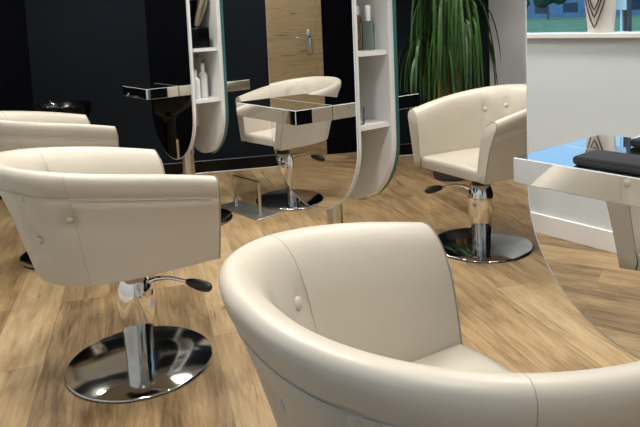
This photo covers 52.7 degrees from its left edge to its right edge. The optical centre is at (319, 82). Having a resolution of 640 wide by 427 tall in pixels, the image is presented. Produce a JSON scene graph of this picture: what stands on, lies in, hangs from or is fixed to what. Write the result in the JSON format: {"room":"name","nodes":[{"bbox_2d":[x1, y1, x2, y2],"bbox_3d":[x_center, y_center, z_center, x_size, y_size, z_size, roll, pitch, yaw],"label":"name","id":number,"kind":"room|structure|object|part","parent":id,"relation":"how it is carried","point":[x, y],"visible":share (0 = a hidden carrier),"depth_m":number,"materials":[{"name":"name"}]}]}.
{"room":"salon","nodes":[
{"label":"salon","id":0,"kind":"room"},
{"bbox_2d":[0,0,33,199],"bbox_3d":[-2.783,-0.320,3.889,0.104,2.537,2.363,0,6,25],"label":"wall","id":1,"kind":"structure","parent":0,"point":[16,94],"depth_m":4.83,"materials":[{"name":"black paint"}]},
{"bbox_2d":[25,0,489,163],"bbox_3d":[-0.387,-0.561,5.364,3.814,2.537,0.104,-4,6,-12],"label":"wall","id":2,"kind":"structure","parent":0,"point":[80,50],"depth_m":5.11,"materials":[{"name":"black paint"}]},
{"bbox_2d":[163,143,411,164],"bbox_3d":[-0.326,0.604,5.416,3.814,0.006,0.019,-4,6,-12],"label":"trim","id":3,"kind":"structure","parent":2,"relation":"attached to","point":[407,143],"depth_m":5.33,"materials":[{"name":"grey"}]},
{"bbox_2d":[163,144,412,174],"bbox_3d":[-0.324,0.656,5.423,3.814,0.099,0.016,-4,6,-12],"label":"baseboard","id":4,"kind":"structure","parent":2,"relation":"attached to","point":[265,161],"depth_m":5.33,"materials":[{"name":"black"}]},
{"bbox_2d":[0,155,639,426],"bbox_3d":[0.232,0.972,2.842,6.192,0.086,7.052,-7,7,-37],"label":"floor","id":5,"kind":"structure","parent":0,"point":[515,314],"depth_m":2.66,"materials":[{"name":"brown wood"}]},
{"bbox_2d":[0,111,118,269],"bbox_3d":[-1.454,0.536,3.439,0.701,0.809,0.658,-6,7,-33],"label":"salon chair","id":6,"kind":"object","parent":5,"relation":"on","point":[18,129],"visible":0.38,"depth_m":3.20,"materials":[{"name":"beige leather"}]},
{"bbox_2d":[31,101,91,117],"bbox_3d":[-1.796,0.481,4.555,0.399,0.736,0.399,-7,7,-37],"label":"basin","id":7,"kind":"object","parent":5,"relation":"on","point":[74,107],"visible":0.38,"depth_m":4.43,"materials":[{"name":"black ceramic"}]},
{"bbox_2d":[0,146,220,402],"bbox_3d":[-0.744,0.619,2.255,0.701,0.809,0.658,-6,6,-33],"label":"salon chair","id":8,"kind":"object","parent":5,"relation":"on","point":[81,215],"visible":1,"depth_m":2.09,"materials":[{"name":"leather"}]},
{"bbox_3d":[-0.537,0.702,2.291,0.168,0.033,0.019,-1,6,10],"label":"pump lever","id":9,"kind":"part","parent":8,"relation":"part of","materials":[{"name":"silver metal"}]},
{"bbox_3d":[-0.426,0.714,2.276,0.096,0.047,0.038,-2,6,9],"label":"lever handle","id":10,"kind":"part","parent":8,"relation":"part of","materials":[{"name":"black rubber"}]},
{"bbox_2d":[123,0,249,225],"bbox_3d":[-0.817,-0.056,4.062,0.679,1.815,0.662,-7,7,-37],"label":"station","id":11,"kind":"object","parent":5,"relation":"on","point":[183,122],"visible":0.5,"depth_m":3.96,"materials":[{"name":"metal"}]},
{"bbox_2d":[123,83,178,99],"bbox_3d":[-1.051,0.052,3.993,0.205,0.062,0.378,-7,7,-37],"label":"tray","id":12,"kind":"object","parent":11,"relation":"on","point":[148,91],"depth_m":3.89,"materials":[{"name":"white mirror"}]},
{"bbox_2d":[145,0,193,159],"bbox_3d":[-0.944,-0.233,3.986,0.006,1.436,0.611,-7,7,-37],"label":"mirror","id":13,"kind":"object","parent":11,"relation":"attached to","point":[168,22],"depth_m":3.96,"materials":[{"name":"silver glass"}]},
{"bbox_3d":[-0.811,0.597,4.010,0.076,0.506,0.076,-7,7,-37],"label":"post","id":14,"kind":"part","parent":11,"relation":"part of","materials":[{"name":"metal"}]},
{"bbox_3d":[-0.869,-0.244,4.064,0.174,1.065,0.019,-7,7,-37],"label":"panel","id":15,"kind":"part","parent":11,"relation":"part of","materials":[{"name":"white paint"}]},
{"bbox_2d":[194,70,200,98],"bbox_3d":[-0.748,0.013,3.875,0.057,0.174,0.057,-7,7,-37],"label":"bottle","id":16,"kind":"object","parent":11,"relation":"on","point":[196,79],"visible":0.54,"depth_m":3.86,"materials":[{"name":"grey plastic"}]},
{"bbox_2d":[189,0,209,47],"bbox_3d":[-0.739,-0.349,3.858,0.116,0.284,0.103,-7,7,-37],"label":"holder","id":17,"kind":"object","parent":11,"relation":"on","point":[200,35],"visible":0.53,"depth_m":3.84,"materials":[{"name":"black plastic"}]},
{"bbox_3d":[-0.770,-0.382,3.894,0.112,0.224,0.007,-7,7,-37],"label":"plate","id":18,"kind":"part","parent":17,"relation":"part of","materials":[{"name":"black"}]},
{"bbox_2d":[194,0,207,26],"bbox_3d":[-0.725,-0.442,3.869,0.118,0.220,0.061,-5,6,-29],"label":"hair dryer","id":19,"kind":"object","parent":17,"relation":"in","point":[201,5],"visible":1,"depth_m":3.85,"materials":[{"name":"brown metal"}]},
{"bbox_2d":[198,63,208,97],"bbox_3d":[-0.715,-0.013,3.942,0.057,0.208,0.057,-7,7,-37],"label":"bottle","id":20,"kind":"object","parent":11,"relation":"on","point":[202,75],"visible":0.91,"depth_m":3.92,"materials":[{"name":"grey plastic"}]},
{"bbox_2d":[192,47,217,51],"bbox_3d":[-0.857,-0.209,4.054,0.174,0.021,0.568,-7,7,-37],"label":"shelf","id":21,"kind":"object","parent":11,"relation":"attached to","point":[208,49],"depth_m":3.84,"materials":[{"name":"white paint"}]},
{"bbox_2d":[195,96,220,103],"bbox_3d":[-0.844,0.095,4.083,0.174,0.021,0.568,-7,7,-37],"label":"shelf","id":22,"kind":"object","parent":11,"relation":"attached to","point":[211,99],"depth_m":3.89,"materials":[{"name":"white paint"}]},
{"bbox_2d":[204,0,228,153],"bbox_3d":[-0.767,-0.254,4.120,0.021,1.436,0.611,-7,7,-37],"label":"mirror","id":23,"kind":"object","parent":11,"relation":"attached to","point":[216,114],"depth_m":3.94,"materials":[{"name":"glass"}]},
{"bbox_2d":[227,78,249,91],"bbox_3d":[-0.668,0.012,4.245,0.235,0.062,0.404,-7,7,-37],"label":"tray","id":24,"kind":"object","parent":11,"relation":"on","point":[233,84],"depth_m":4.11,"materials":[{"name":"white mirror"}]},
{"bbox_2d":[221,175,279,220],"bbox_3d":[-0.473,0.724,4.174,0.176,0.213,0.456,-7,7,-41],"label":"footrest","id":25,"kind":"object","parent":5,"relation":"on","point":[257,213],"visible":0.95,"depth_m":4.14,"materials":[{"name":"metal"}]},
{"bbox_3d":[-0.469,0.826,4.184,0.176,0.009,0.456,-7,7,-41],"label":"floor plate","id":26,"kind":"part","parent":25,"relation":"part of","materials":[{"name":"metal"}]},
{"bbox_2d":[235,85,311,209],"bbox_3d":[-0.131,0.386,4.426,0.701,0.809,0.658,-8,7,-43],"label":"salon chair","id":27,"kind":"object","parent":5,"relation":"on","point":[252,130],"visible":0.15,"depth_m":4.37,"materials":[{"name":"beige leather"}]},
{"bbox_3d":[-0.180,0.351,4.378,0.503,0.065,0.430,-8,7,-43],"label":"seat","id":28,"kind":"part","parent":27,"relation":"part of","materials":[{"name":"beige leather"}]},
{"bbox_2d":[236,0,418,224],"bbox_3d":[0.074,0.009,2.937,0.701,1.825,0.640,-7,7,-37],"label":"station","id":29,"kind":"object","parent":5,"relation":"on","point":[320,82],"visible":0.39,"depth_m":2.79,"materials":[{"name":"metal"}]},
{"bbox_2d":[236,98,332,125],"bbox_3d":[-0.166,0.125,2.847,0.192,0.062,0.473,-7,7,-37],"label":"tray","id":30,"kind":"object","parent":29,"relation":"on","point":[290,111],"depth_m":2.74,"materials":[{"name":"white mirror"}]},
{"bbox_2d":[265,0,358,209],"bbox_3d":[-0.056,-0.160,2.827,0.006,1.457,0.640,-7,7,-37],"label":"mirror","id":31,"kind":"object","parent":29,"relation":"attached to","point":[312,45],"depth_m":2.80,"materials":[{"name":"silver glass"}]},
{"bbox_3d":[0.070,0.658,2.975,0.076,0.506,0.076,-7,7,-37],"label":"post","id":32,"kind":"part","parent":29,"relation":"part of","materials":[{"name":"metal"}]},
{"bbox_2d":[356,6,362,49],"bbox_3d":[0.153,-0.232,2.749,0.056,0.188,0.056,-7,7,-37],"label":"bottle","id":33,"kind":"object","parent":29,"relation":"on","point":[359,19],"visible":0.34,"depth_m":2.73,"materials":[{"name":"brown"}]},
{"bbox_2d":[361,106,364,124],"bbox_3d":[0.156,0.139,2.688,0.062,0.073,0.062,-7,7,-37],"label":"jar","id":34,"kind":"object","parent":29,"relation":"on","point":[363,106],"visible":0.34,"depth_m":2.69,"materials":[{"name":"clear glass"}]},
{"bbox_2d":[362,5,374,49],"bbox_3d":[0.201,-0.229,2.701,0.052,0.188,0.052,-7,7,-37],"label":"bottle","id":35,"kind":"object","parent":29,"relation":"on","point":[367,12],"visible":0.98,"depth_m":2.69,"materials":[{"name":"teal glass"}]},
{"bbox_2d":[358,49,386,56],"bbox_3d":[0.031,-0.135,2.895,0.174,0.021,0.597,-7,7,-37],"label":"shelf","id":36,"kind":"object","parent":29,"relation":"attached to","point":[366,52],"depth_m":2.68,"materials":[{"name":"white paint"}]},
{"bbox_2d":[360,117,388,130],"bbox_3d":[0.044,0.168,2.924,0.174,0.021,0.597,-7,7,-37],"label":"shelf","id":37,"kind":"object","parent":29,"relation":"attached to","point":[382,123],"depth_m":2.73,"materials":[{"name":"white paint"}]},
{"bbox_2d":[350,0,399,199],"bbox_3d":[0.121,-0.180,2.961,0.021,1.457,0.640,-7,7,-37],"label":"mirror","id":38,"kind":"object","parent":29,"relation":"attached to","point":[378,74],"depth_m":2.78,"materials":[{"name":"glass"}]},
{"bbox_2d":[398,92,418,109],"bbox_3d":[0.213,0.082,3.124,0.269,0.062,0.473,-7,7,-37],"label":"tray","id":39,"kind":"object","parent":29,"relation":"on","point":[406,100],"depth_m":2.98,"materials":[{"name":"white mirror"}]},
{"bbox_2d":[218,222,639,426],"bbox_3d":[0.206,0.687,1.117,0.696,0.811,0.743,-5,6,-29],"label":"salon chair","id":40,"kind":"object","parent":5,"relation":"on","point":[357,324],"visible":1,"depth_m":0.93,"materials":[{"name":"leather"}]},
{"bbox_3d":[0.245,0.643,1.136,0.470,0.065,0.507,-5,6,-29],"label":"seat","id":41,"kind":"part","parent":40,"relation":"part of","materials":[{"name":"beige leather"}]},
{"bbox_2d":[398,0,500,180],"bbox_3d":[0.946,-0.079,4.732,0.719,1.586,0.681,-7,7,-37],"label":"potted plant","id":42,"kind":"object","parent":5,"relation":"on","point":[455,37],"visible":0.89,"depth_m":4.59,"materials":[{"name":"green plant"}]},
{"bbox_3d":[0.893,0.053,4.755,0.091,0.742,0.053,-3,6,-8],"label":"stem","id":43,"kind":"part","parent":42,"relation":"part of","materials":[{"name":"green plant"}]},
{"bbox_3d":[0.934,-0.186,4.742,0.054,1.213,0.056,-7,7,-37],"label":"stem","id":44,"kind":"part","parent":42,"relation":"part of","materials":[{"name":"green plant"}]},
{"bbox_3d":[0.972,0.537,4.802,0.344,0.344,0.344,-7,7,-37],"label":"pot","id":45,"kind":"part","parent":42,"relation":"part of","materials":[{"name":"grey"}]},
{"bbox_3d":[1.002,-0.057,4.729,0.091,0.957,0.053,0,6,24],"label":"stem","id":46,"kind":"part","parent":42,"relation":"part of","materials":[{"name":"green plant"}]},
{"bbox_2d":[408,84,532,262],"bbox_3d":[0.908,0.442,3.388,0.701,0.809,0.658,-6,6,-30],"label":"salon chair","id":47,"kind":"object","parent":5,"relation":"on","point":[474,135],"visible":0.73,"depth_m":3.37,"materials":[{"name":"beige leather"}]},
{"bbox_3d":[0.599,0.563,3.402,0.096,0.047,0.038,-1,6,12],"label":"lever handle","id":48,"kind":"part","parent":47,"relation":"part of","materials":[{"name":"black rubber"}]},
{"bbox_3d":[0.850,0.406,3.351,0.503,0.065,0.430,-6,6,-30],"label":"seat","id":49,"kind":"part","parent":47,"relation":"part of","materials":[{"name":"beige leather"}]},
{"bbox_3d":[0.708,0.546,3.379,0.168,0.033,0.019,-1,6,13],"label":"pump lever","id":50,"kind":"part","parent":47,"relation":"part of","materials":[{"name":"silver metal"}]},
{"bbox_2d":[513,0,639,358],"bbox_3d":[0.900,0.084,1.511,0.672,1.877,0.779,-7,7,-37],"label":"station","id":51,"kind":"object","parent":5,"relation":"on","point":[583,56],"visible":0.96,"depth_m":1.59,"materials":[{"name":"metal"}]},
{"bbox_2d":[513,145,639,207],"bbox_3d":[0.747,0.217,1.339,0.198,0.062,0.678,-7,7,-37],"label":"tray","id":52,"kind":"object","parent":51,"relation":"on","point":[553,168],"depth_m":1.44,"materials":[{"name":"white mirror"}]},
{"bbox_2d":[573,149,639,174],"bbox_3d":[0.700,0.176,1.355,0.108,0.021,0.310,-7,7,-39],"label":"mat","id":53,"kind":"object","parent":51,"relation":"on","point":[602,159],"visible":1,"depth_m":1.40,"materials":[{"name":"black plastic"}]},
{"bbox_2d":[489,0,525,85],"bbox_3d":[1.711,-0.624,5.090,0.103,2.537,1.290,-4,6,-15],"label":"wall","id":54,"kind":"structure","parent":0,"point":[509,16],"depth_m":5.42,"materials":[{"name":"grey paint"}]}
]}

